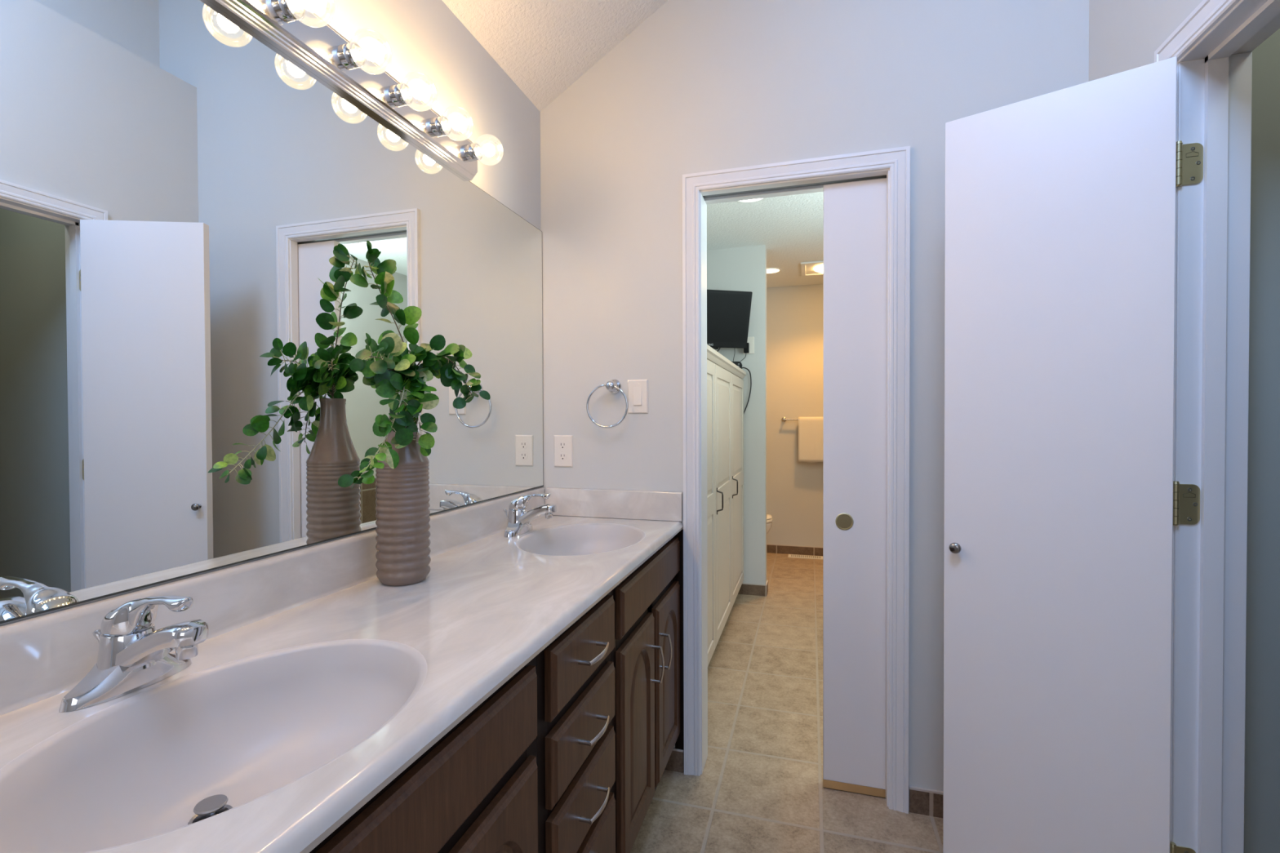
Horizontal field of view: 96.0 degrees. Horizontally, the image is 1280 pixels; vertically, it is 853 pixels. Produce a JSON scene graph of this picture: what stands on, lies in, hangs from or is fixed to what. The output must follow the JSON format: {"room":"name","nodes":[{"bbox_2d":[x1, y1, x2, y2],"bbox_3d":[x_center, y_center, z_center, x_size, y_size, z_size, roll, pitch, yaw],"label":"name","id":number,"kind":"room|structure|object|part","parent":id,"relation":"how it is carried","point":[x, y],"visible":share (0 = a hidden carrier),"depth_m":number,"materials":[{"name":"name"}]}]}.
{"room":"bathroom","nodes":[
{"label":"bathroom","id":0,"kind":"room"},
{"bbox_2d":[0,0,542,626],"bbox_3d":[-0.909,-0.048,0.585,0.120,2.600,3.620,0,1,16],"label":"wall","id":1,"kind":"structure","parent":0,"point":[426,37],"depth_m":1.69,"materials":[{"name":"grey paint"}]},
{"bbox_2d":[0,0,543,623],"bbox_3d":[-0.634,-0.243,1.292,0.005,0.964,1.858,0,1,16],"label":"wall mirror","id":2,"kind":"object","parent":1,"relation":"attached to","point":[188,211],"visible":1,"depth_m":0.96,"materials":[{"name":"grey mirror"}]},
{"bbox_2d":[0,487,546,715],"bbox_3d":[-0.622,0.295,1.297,0.025,0.105,1.859,0,1,16],"label":"backsplash","id":3,"kind":"structure","parent":1,"relation":"attached to","point":[42,657],"depth_m":0.99,"materials":[{"name":"stone"}]},
{"bbox_2d":[208,0,482,180],"bbox_3d":[-0.649,-0.776,1.115,0.065,0.115,1.213,0,1,16],"label":"vanity light bar","id":4,"kind":"object","parent":1,"relation":"attached to","point":[323,51],"visible":0.91,"depth_m":1.22,"materials":[{"name":"silver metal"}]},
{"bbox_2d":[271,0,305,22],"bbox_3d":[-0.648,-0.775,1.062,0.033,0.046,0.046,0,1,16],"label":"socket","id":5,"kind":"object","parent":4,"relation":"attached to","point":[280,10],"depth_m":1.05,"materials":[{"name":"silver metal"}]},
{"bbox_2d":[284,0,335,27],"bbox_3d":[-0.610,-0.775,1.051,0.099,0.081,0.081,0,1,16],"label":"light bulb","id":6,"kind":"object","parent":4,"relation":"attached to","point":[313,6],"visible":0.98,"depth_m":1.07,"materials":[{"name":"white glass"}]},
{"bbox_3d":[-0.625,-0.775,1.056,0.021,0.011,0.011,0,1,16],"label":"stem","id":7,"kind":"part","parent":6,"relation":"part of","materials":[{"name":"white ceramic"}]},
{"bbox_2d":[337,42,365,70],"bbox_3d":[-0.605,-0.777,1.208,0.033,0.046,0.046,0,1,16],"label":"socket","id":8,"kind":"object","parent":4,"relation":"attached to","point":[345,59],"depth_m":1.20,"materials":[{"name":"silver metal"}]},
{"bbox_2d":[349,27,392,74],"bbox_3d":[-0.566,-0.777,1.197,0.099,0.081,0.081,0,1,16],"label":"light bulb","id":9,"kind":"object","parent":4,"relation":"attached to","point":[371,51],"visible":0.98,"depth_m":1.20,"materials":[{"name":"white glass"}]},
{"bbox_3d":[-0.582,-0.777,1.202,0.021,0.011,0.011,0,1,16],"label":"stem","id":10,"kind":"part","parent":9,"relation":"part of","materials":[{"name":"white ceramic"}]},
{"bbox_2d":[388,83,413,106],"bbox_3d":[-0.562,-0.780,1.354,0.033,0.046,0.046,0,1,16],"label":"socket","id":11,"kind":"object","parent":4,"relation":"attached to","point":[395,99],"depth_m":1.34,"materials":[{"name":"silver metal"}]},
{"bbox_2d":[400,71,437,111],"bbox_3d":[-0.523,-0.780,1.343,0.099,0.081,0.081,0,1,16],"label":"light bulb","id":12,"kind":"object","parent":4,"relation":"attached to","point":[419,91],"visible":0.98,"depth_m":1.35,"materials":[{"name":"white glass"}]},
{"bbox_3d":[-0.539,-0.780,1.347,0.021,0.011,0.011,0,1,16],"label":"stem","id":13,"kind":"part","parent":12,"relation":"part of","materials":[{"name":"white ceramic"}]},
{"bbox_2d":[430,115,451,137],"bbox_3d":[-0.518,-0.782,1.500,0.033,0.046,0.046,0,1,16],"label":"socket","id":14,"kind":"object","parent":4,"relation":"attached to","point":[437,130],"depth_m":1.49,"materials":[{"name":"silver metal"}]},
{"bbox_2d":[440,106,473,141],"bbox_3d":[-0.480,-0.782,1.488,0.099,0.081,0.081,0,1,16],"label":"light bulb","id":15,"kind":"object","parent":4,"relation":"attached to","point":[457,123],"visible":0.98,"depth_m":1.49,"materials":[{"name":"white glass"}]},
{"bbox_3d":[-0.496,-0.782,1.493,0.021,0.011,0.011,0,1,16],"label":"stem","id":16,"kind":"part","parent":15,"relation":"part of","materials":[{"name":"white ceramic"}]},
{"bbox_2d":[464,142,482,161],"bbox_3d":[-0.475,-0.784,1.645,0.033,0.046,0.046,0,1,16],"label":"socket","id":17,"kind":"object","parent":4,"relation":"attached to","point":[470,155],"depth_m":1.63,"materials":[{"name":"silver metal"}]},
{"bbox_2d":[474,133,503,165],"bbox_3d":[-0.437,-0.784,1.634,0.099,0.081,0.081,0,1,16],"label":"light bulb","id":18,"kind":"object","parent":4,"relation":"attached to","point":[489,150],"visible":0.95,"depth_m":1.64,"materials":[{"name":"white glass"}]},
{"bbox_3d":[-0.453,-0.784,1.639,0.021,0.011,0.011,0,1,16],"label":"stem","id":19,"kind":"part","parent":18,"relation":"part of","materials":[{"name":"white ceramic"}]},
{"bbox_2d":[442,0,667,111],"bbox_3d":[0.139,-1.872,0.249,2.320,1.566,3.620,0,1,16],"label":"ceiling","id":20,"kind":"structure","parent":0,"point":[544,46],"depth_m":1.92,"materials":[{"name":"white paint"}]},
{"bbox_2d":[706,244,766,596],"bbox_3d":[0.533,-0.038,4.221,0.784,2.475,0.129,0,1,16],"label":"wall","id":21,"kind":"structure","parent":0,"point":[744,268],"depth_m":4.09,"materials":[{"name":"grey paint"}]},
{"bbox_2d":[706,289,752,349],"bbox_3d":[0.420,-0.727,3.998,0.640,0.388,0.310,0,1,-13],"label":"television","id":22,"kind":"object","parent":21,"relation":"attached to","point":[728,312],"visible":0.56,"depth_m":3.93,"materials":[{"name":"black plastic"}]},
{"bbox_2d":[742,336,754,354],"bbox_3d":[0.771,-0.575,4.082,0.078,0.120,0.005,0,1,16],"label":"wall outlet","id":23,"kind":"object","parent":21,"relation":"attached to","point":[750,340],"visible":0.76,"depth_m":4.07,"materials":[{"name":"beige plastic"}]},
{"bbox_2d":[743,342,749,353],"bbox_3d":[0.751,-0.555,4.065,0.035,0.070,0.039,0,1,16],"label":"power adapter","id":24,"kind":"object","parent":23,"relation":"attached to","point":[746,350],"visible":0.73,"depth_m":4.05,"materials":[{"name":"black plastic"}]},
{"bbox_2d":[765,580,768,595],"bbox_3d":[0.910,1.159,4.131,0.009,0.080,0.120,0,1,16],"label":"baseboard","id":25,"kind":"structure","parent":21,"relation":"attached to","point":[766,583],"depth_m":4.12,"materials":[{"name":"brown tile"}]},
{"bbox_2d":[706,191,823,287],"bbox_3d":[1.210,-1.313,3.643,2.610,0.085,3.480,0,1,16],"label":"ceiling","id":26,"kind":"structure","parent":0,"point":[790,228],"depth_m":3.72,"materials":[{"name":"white paint"}]},
{"bbox_2d":[735,197,766,203],"bbox_3d":[0.605,-1.259,3.150,0.194,0.006,0.194,0,1,16],"label":"recessed light","id":27,"kind":"object","parent":26,"relation":"in","point":[750,201],"visible":0.28,"depth_m":3.22,"materials":[{"name":"white plastic"}]},
{"bbox_2d":[766,267,781,274],"bbox_3d":[1.067,-1.282,4.744,0.194,0.006,0.194,0,1,16],"label":"recessed light","id":28,"kind":"object","parent":26,"relation":"in","point":[769,270],"visible":0.68,"depth_m":4.73,"materials":[{"name":"white plastic"}]},
{"bbox_2d":[800,260,822,276],"bbox_3d":[1.510,-1.265,4.639,0.410,0.040,0.420,0,1,16],"label":"fan","id":29,"kind":"object","parent":26,"relation":"attached to","point":[813,268],"visible":0.44,"depth_m":4.62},
{"bbox_2d":[630,552,942,852],"bbox_3d":[1.013,1.258,1.850,3.150,0.060,7.100,0,1,16],"label":"floor","id":30,"kind":"structure","parent":0,"point":[759,788],"depth_m":2.09,"materials":[{"name":"beige tile"}]},
{"bbox_2d":[309,656,537,852],"bbox_3d":[-0.501,0.816,0.737,0.568,0.865,0.720,0,1,16],"label":"base cabinet","id":31,"kind":"object","parent":30,"relation":"on","point":[475,790],"visible":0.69,"depth_m":0.79,"materials":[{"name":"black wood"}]},
{"bbox_2d":[0,487,683,852],"bbox_3d":[-0.371,0.377,1.224,0.548,0.268,1.859,0,1,16],"label":"countertop","id":32,"kind":"structure","parent":31,"relation":"on","point":[315,682],"depth_m":0.85,"materials":[{"name":"stone"}]},
{"bbox_2d":[58,595,208,712],"bbox_3d":[-0.670,0.289,0.763,0.162,0.128,0.142,1,1,44],"label":"faucet","id":33,"kind":"object","parent":32,"relation":"on","point":[133,655],"visible":1,"depth_m":0.76,"materials":[{"name":"silver metal"}]},
{"bbox_3d":[-0.736,0.302,0.787,0.024,0.049,0.011,0,1,16],"label":"lift rod","id":34,"kind":"part","parent":33,"relation":"part of","materials":[{"name":"silver metal"}]},
{"bbox_3d":[-0.697,0.326,0.788,0.056,0.054,0.157,0,1,16],"label":"deck plate","id":35,"kind":"part","parent":33,"relation":"part of","materials":[{"name":"silver metal"}]},
{"bbox_3d":[-0.659,0.253,0.776,0.143,0.056,0.056,0,1,16],"label":"lever","id":36,"kind":"part","parent":33,"relation":"part of","materials":[{"name":"silver metal"}]},
{"bbox_3d":[-0.637,0.303,0.770,0.130,0.092,0.054,0,1,16],"label":"spout","id":37,"kind":"part","parent":33,"relation":"part of","materials":[{"name":"silver metal"}]},
{"bbox_2d":[0,639,427,852],"bbox_3d":[-0.484,0.436,0.711,0.372,0.164,0.488,0,1,16],"label":"basin","id":38,"kind":"object","parent":32,"relation":"in","point":[197,759],"depth_m":0.77,"materials":[{"name":"white ceramic"}]},
{"bbox_2d":[375,408,431,586],"bbox_3d":[-0.531,0.141,1.291,0.115,0.411,0.115,0,1,25],"label":"ribbed vase","id":39,"kind":"object","parent":32,"relation":"on","point":[402,540],"visible":0.87,"depth_m":1.25,"materials":[{"name":"beige ceramic"}]},
{"bbox_2d":[337,240,490,488],"bbox_3d":[-0.510,-0.147,1.235,0.233,0.526,0.358,0,1,16],"label":"trailing plant","id":40,"kind":"object","parent":39,"relation":"in","point":[392,369],"visible":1,"depth_m":1.25,"materials":[{"name":"green plant"}]},
{"bbox_2d":[502,493,556,537],"bbox_3d":[-0.360,0.274,1.813,0.162,0.128,0.142,1,1,44],"label":"faucet","id":41,"kind":"object","parent":32,"relation":"on","point":[518,523],"visible":1,"depth_m":1.81,"materials":[{"name":"silver metal"}]},
{"bbox_3d":[-0.425,0.287,1.837,0.024,0.049,0.011,0,1,16],"label":"lift rod","id":42,"kind":"part","parent":41,"relation":"part of","materials":[{"name":"silver metal"}]},
{"bbox_3d":[-0.386,0.311,1.838,0.056,0.054,0.157,0,1,16],"label":"deck plate","id":43,"kind":"part","parent":41,"relation":"part of","materials":[{"name":"silver metal"}]},
{"bbox_3d":[-0.349,0.238,1.826,0.143,0.056,0.056,0,1,16],"label":"lever","id":44,"kind":"part","parent":41,"relation":"part of","materials":[{"name":"silver metal"}]},
{"bbox_3d":[-0.327,0.289,1.820,0.130,0.092,0.054,0,1,16],"label":"spout","id":45,"kind":"part","parent":41,"relation":"part of","materials":[{"name":"silver metal"}]},
{"bbox_2d":[515,523,645,555],"bbox_3d":[-0.174,0.421,1.761,0.372,0.164,0.488,0,1,16],"label":"basin","id":46,"kind":"object","parent":32,"relation":"in","point":[550,539],"depth_m":1.93,"materials":[{"name":"white ceramic"}]},
{"bbox_3d":[-0.222,0.837,0.839,0.020,0.543,0.309,0,1,16],"label":"door","id":47,"kind":"part","parent":31,"relation":"part of","materials":[{"name":"brown wood"}]},
{"bbox_2d":[536,591,615,852],"bbox_3d":[-0.343,0.808,1.273,0.568,0.865,0.397,0,1,16],"label":"base cabinet","id":48,"kind":"object","parent":30,"relation":"on","point":[575,738],"visible":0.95,"depth_m":1.14,"materials":[{"name":"black wood"}]},
{"bbox_3d":[-0.114,0.467,1.203,0.020,0.129,0.342,0,1,16],"label":"drawer","id":49,"kind":"part","parent":48,"relation":"part of","materials":[{"name":"brown wood"}]},
{"bbox_3d":[-0.114,0.626,1.205,0.020,0.131,0.342,0,1,16],"label":"drawer","id":50,"kind":"part","parent":48,"relation":"part of","materials":[{"name":"brown wood"}]},
{"bbox_3d":[-0.113,0.782,1.207,0.020,0.134,0.342,0,1,16],"label":"drawer","id":51,"kind":"part","parent":48,"relation":"part of","materials":[{"name":"brown wood"}]},
{"bbox_3d":[-0.092,0.468,1.188,0.038,0.013,0.110,0,1,16],"label":"handle","id":52,"kind":"part","parent":48,"relation":"part of","materials":[{"name":"silver metal"}]},
{"bbox_3d":[-0.090,0.782,1.192,0.038,0.013,0.110,0,1,16],"label":"handle","id":53,"kind":"part","parent":48,"relation":"part of","materials":[{"name":"silver metal"}]},
{"bbox_3d":[-0.091,0.626,1.190,0.038,0.013,0.110,0,1,16],"label":"handle","id":54,"kind":"part","parent":48,"relation":"part of","materials":[{"name":"silver metal"}]},
{"bbox_3d":[-0.113,0.989,1.210,0.020,0.228,0.342,0,1,16],"label":"drawer","id":55,"kind":"part","parent":48,"relation":"part of","materials":[{"name":"brown wood"}]},
{"bbox_2d":[611,528,684,852],"bbox_3d":[-0.190,0.801,1.790,0.568,0.865,0.682,0,1,16],"label":"base cabinet","id":56,"kind":"object","parent":30,"relation":"on","point":[647,722],"visible":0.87,"depth_m":1.63,"materials":[{"name":"black wood"}]},
{"bbox_3d":[-0.007,0.826,1.568,0.020,0.543,0.303,0,1,16],"label":"door","id":57,"kind":"part","parent":56,"relation":"part of","materials":[{"name":"brown wood"}]},
{"bbox_3d":[0.052,0.691,1.673,0.038,0.110,0.013,0,1,16],"label":"handle","id":58,"kind":"part","parent":56,"relation":"part of","materials":[{"name":"silver metal"}]},
{"bbox_3d":[0.090,0.822,1.895,0.020,0.543,0.312,0,1,16],"label":"door","id":59,"kind":"part","parent":56,"relation":"part of","materials":[{"name":"brown wood"}]},
{"bbox_3d":[0.080,0.690,1.767,0.038,0.110,0.013,0,1,16],"label":"handle","id":60,"kind":"part","parent":56,"relation":"part of","materials":[{"name":"silver metal"}]},
{"bbox_2d":[706,359,715,666],"bbox_3d":[0.020,0.453,2.695,0.657,1.535,0.518,0,1,16],"label":"cabinet","id":61,"kind":"object","parent":30,"relation":"on","point":[710,366],"visible":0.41,"depth_m":2.74,"materials":[{"name":"beige paint"}]},
{"bbox_3d":[0.296,0.041,2.607,0.007,0.563,0.378,0,1,16],"label":"raised panel","id":62,"kind":"part","parent":61,"relation":"part of","materials":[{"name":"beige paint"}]},
{"bbox_3d":[0.299,0.735,2.616,0.007,0.610,0.378,0,1,16],"label":"raised panel","id":63,"kind":"part","parent":61,"relation":"part of","materials":[{"name":"beige paint"}]},
{"bbox_2d":[706,344,746,378],"bbox_3d":[0.188,-0.349,3.296,0.643,0.050,1.787,0,1,16],"label":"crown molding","id":64,"kind":"structure","parent":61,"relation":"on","point":[713,355],"depth_m":3.07,"materials":[{"name":"beige paint"}]},
{"bbox_2d":[732,361,742,368],"bbox_3d":[0.622,-0.413,3.954,0.138,0.058,0.111,0,1,-4],"label":"cable box","id":65,"kind":"object","parent":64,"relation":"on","point":[739,364],"visible":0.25,"depth_m":3.90,"materials":[{"name":"black plastic"}]},
{"bbox_2d":[741,367,751,413],"bbox_3d":[0.725,-0.181,4.027,0.099,0.465,0.127,0,1,16],"label":"power cable","id":66,"kind":"object","parent":65,"relation":"hanging from","point":[742,367],"visible":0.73,"depth_m":4.07,"materials":[{"name":"black rubber"}]},
{"bbox_2d":[715,364,731,646],"bbox_3d":[0.180,0.446,3.237,0.657,1.535,0.608,0,1,16],"label":"cabinet","id":67,"kind":"object","parent":30,"relation":"on","point":[722,377],"visible":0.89,"depth_m":3.08,"materials":[{"name":"beige paint"}]},
{"bbox_3d":[0.400,0.375,2.889,0.038,0.135,0.008,0,1,16],"label":"handle","id":68,"kind":"part","parent":67,"relation":"part of","materials":[{"name":"brown metal"}]},
{"bbox_3d":[0.457,0.033,3.149,0.007,0.563,0.468,0,1,16],"label":"raised panel","id":69,"kind":"part","parent":67,"relation":"part of","materials":[{"name":"beige paint"}]},
{"bbox_3d":[0.459,0.727,3.158,0.007,0.610,0.468,0,1,16],"label":"raised panel","id":70,"kind":"part","parent":67,"relation":"part of","materials":[{"name":"beige paint"}]},
{"bbox_2d":[731,373,743,608],"bbox_3d":[0.360,0.437,3.847,0.657,1.535,0.661,0,1,16],"label":"cabinet","id":71,"kind":"object","parent":30,"relation":"on","point":[737,384],"visible":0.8,"depth_m":3.69,"materials":[{"name":"beige paint"}]},
{"bbox_3d":[0.573,0.367,3.474,0.038,0.135,0.008,0,1,16],"label":"handle","id":72,"kind":"part","parent":71,"relation":"part of","materials":[{"name":"brown metal"}]},
{"bbox_3d":[0.637,0.024,3.759,0.007,0.563,0.521,0,1,16],"label":"raised panel","id":73,"kind":"part","parent":71,"relation":"part of","materials":[{"name":"beige paint"}]},
{"bbox_3d":[0.640,0.719,3.768,0.007,0.610,0.521,0,1,16],"label":"raised panel","id":74,"kind":"part","parent":71,"relation":"part of","materials":[{"name":"beige paint"}]},
{"bbox_2d":[766,513,773,534],"bbox_3d":[0.747,0.801,4.946,0.773,0.775,0.460,0,1,16],"label":"toilet","id":75,"kind":"object","parent":30,"relation":"on","point":[769,520],"visible":0.1,"depth_m":4.79,"materials":[{"name":"white ceramic"}]},
{"bbox_3d":[0.885,0.757,4.905,0.472,0.028,0.372,0,1,16],"label":"lid","id":76,"kind":"part","parent":75,"relation":"part of","materials":[{"name":"white ceramic"}]},
{"bbox_3d":[0.856,0.995,4.917,0.530,0.388,0.364,0,1,16],"label":"bowl","id":77,"kind":"part","parent":75,"relation":"part of","materials":[{"name":"white ceramic"}]},
{"bbox_3d":[0.886,0.786,4.905,0.482,0.023,0.380,0,1,16],"label":"seat","id":78,"kind":"part","parent":75,"relation":"part of","materials":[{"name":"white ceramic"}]},
{"bbox_2d":[787,554,822,559],"bbox_3d":[1.500,1.179,5.208,0.310,0.006,0.110,0,1,16],"label":"floor vent","id":79,"kind":"object","parent":30,"relation":"in","point":[795,556],"visible":0.94,"depth_m":5.19,"materials":[{"name":"white plastic"}]},
{"bbox_2d":[766,284,822,546],"bbox_3d":[1.694,-0.099,5.279,2.610,2.560,0.100,0,1,16],"label":"wall","id":80,"kind":"structure","parent":0,"point":[794,313],"depth_m":5.31,"materials":[{"name":"grey paint"}]},
{"bbox_2d":[781,417,798,422],"bbox_3d":[1.618,-0.065,5.217,0.654,0.044,0.064,0,1,16],"label":"towel bar","id":81,"kind":"object","parent":80,"relation":"attached to","point":[784,419],"visible":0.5,"depth_m":5.27,"materials":[{"name":"silver metal"}]},
{"bbox_2d":[798,417,822,462],"bbox_3d":[1.615,0.119,5.192,0.360,0.411,0.064,0,1,16],"label":"bath towel","id":82,"kind":"object","parent":81,"relation":"hanging from","point":[810,428],"visible":0.56,"depth_m":5.19,"materials":[{"name":"white fabric"}]},
{"bbox_2d":[766,544,822,555],"bbox_3d":[1.683,1.142,5.243,2.410,0.080,0.009,0,1,16],"label":"baseboard","id":83,"kind":"structure","parent":80,"relation":"attached to","point":[772,548],"depth_m":5.31,"materials":[{"name":"brown tile"}]},
{"bbox_2d":[540,0,1088,810],"bbox_3d":[0.711,-0.772,1.920,2.470,4.000,0.120,0,1,16],"label":"wall","id":84,"kind":"structure","parent":0,"point":[699,86],"depth_m":1.97,"materials":[{"name":"grey paint"}]},
{"bbox_2d":[554,435,573,466],"bbox_3d":[-0.289,0.092,2.162,0.075,0.119,0.007,0,1,16],"label":"duplex outlet","id":85,"kind":"object","parent":84,"relation":"attached to","point":[563,455],"visible":1,"depth_m":2.16,"materials":[{"name":"beige plastic"}]},
{"bbox_2d":[558,453,566,460],"bbox_3d":[-0.290,0.113,2.160,0.033,0.027,0.001,0,1,16],"label":"receptacle","id":86,"kind":"object","parent":85,"relation":"attached to","point":[562,456],"depth_m":2.16,"materials":[{"name":"white plastic"}]},
{"bbox_2d":[558,441,566,448],"bbox_3d":[-0.290,0.071,2.159,0.033,0.027,0.001,0,1,16],"label":"receptacle","id":87,"kind":"object","parent":85,"relation":"attached to","point":[562,445],"depth_m":2.16,"materials":[{"name":"white plastic"}]},
{"bbox_2d":[586,378,628,428],"bbox_3d":[-0.113,-0.083,2.080,0.159,0.179,0.059,0,1,16],"label":"towel ring","id":88,"kind":"object","parent":84,"relation":"attached to","point":[613,386],"visible":1,"depth_m":2.06,"materials":[{"name":"silver metal"}]},
{"bbox_3d":[-0.102,-0.146,2.076,0.053,0.053,0.059,0,1,16],"label":"post","id":89,"kind":"part","parent":88,"relation":"part of","materials":[{"name":"silver metal"}]},
{"bbox_2d":[627,379,648,413],"bbox_3d":[-0.009,-0.108,2.075,0.076,0.122,0.010,0,1,16],"label":"light switch","id":90,"kind":"object","parent":84,"relation":"attached to","point":[637,389],"visible":1,"depth_m":2.07,"materials":[{"name":"beige plastic"}]},
{"bbox_2d":[664,747,683,773],"bbox_3d":[0.102,1.189,2.061,0.110,0.080,0.009,0,1,16],"label":"baseboard","id":91,"kind":"structure","parent":84,"relation":"attached to","point":[675,762],"depth_m":2.05,"materials":[{"name":"brown tile"}]},
{"bbox_2d":[704,174,886,197],"bbox_3d":[0.866,-0.831,1.874,1.328,0.008,0.040,0,1,16],"label":"trim","id":92,"kind":"structure","parent":84,"relation":"attached to","point":[884,175],"depth_m":1.98,"materials":[{"name":"grey wood"}]},
{"bbox_2d":[682,146,910,813],"bbox_3d":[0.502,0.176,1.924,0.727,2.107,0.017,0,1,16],"label":"trim","id":93,"kind":"structure","parent":84,"relation":"attached to","point":[897,159],"depth_m":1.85,"materials":[{"name":"white wood"}]},
{"bbox_2d":[822,177,886,797],"bbox_3d":[1.045,0.207,1.832,0.880,2.034,0.038,0,1,16],"label":"door","id":94,"kind":"structure","parent":84,"relation":"in","point":[855,247],"depth_m":1.91,"materials":[{"name":"white paint"}]},
{"bbox_3d":[0.682,0.318,1.923,0.057,0.057,0.004,0,1,16],"label":"finger pull","id":95,"kind":"part","parent":94,"relation":"part of","materials":[{"name":"gold metal"}]},
{"bbox_2d":[836,514,852,528],"bbox_3d":[0.682,0.318,1.923,0.048,0.048,0.001,0,1,16],"label":"door pull","id":96,"kind":"object","parent":94,"relation":"on","point":[843,521],"depth_m":1.92,"materials":[{"name":"gold metal"}]},
{"bbox_2d":[909,786,942,817],"bbox_3d":[1.087,1.189,1.770,0.474,0.080,0.009,0,1,16],"label":"baseboard","id":97,"kind":"structure","parent":84,"relation":"attached to","point":[926,802],"depth_m":1.82,"materials":[{"name":"brown tile"}]},
{"bbox_2d":[1088,0,1202,81],"bbox_3d":[0.951,-0.145,0.023,0.254,2.796,3.400,0,1,16],"label":"wall","id":98,"kind":"structure","parent":0,"point":[1124,35],"depth_m":1.47,"materials":[{"name":"grey paint"}]},
{"bbox_2d":[942,56,1203,852],"bbox_3d":[1.010,0.212,1.385,0.495,2.021,0.085,0,1,38],"label":"door","id":99,"kind":"structure","parent":98,"relation":"in","point":[1064,503],"depth_m":1.37,"materials":[{"name":"white paint"}]},
{"bbox_3d":[0.823,0.316,1.500,0.028,0.028,0.032,0,1,38],"label":"knob","id":100,"kind":"part","parent":99,"relation":"part of","materials":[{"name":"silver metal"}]},
{"bbox_2d":[1154,0,1279,852],"bbox_3d":[1.184,0.211,1.034,0.128,2.055,0.508,0,1,16],"label":"trim","id":101,"kind":"structure","parent":98,"relation":"attached to","point":[1191,66],"depth_m":1.26,"materials":[{"name":"white wood"}]},
{"bbox_2d":[1197,0,1279,852],"bbox_3d":[1.183,0.220,1.035,0.036,2.037,0.472,0,1,16],"label":"trim","id":102,"kind":"structure","parent":98,"relation":"attached to","point":[1216,63],"depth_m":1.25,"materials":[{"name":"white wood"}]},
{"bbox_2d":[1244,28,1279,852],"bbox_3d":[1.604,-0.035,0.436,1.016,2.560,1.720,0,1,16],"label":"wall","id":103,"kind":"structure","parent":0,"point":[1262,733],"depth_m":1.31,"materials":[{"name":"grey paint"}]}
]}

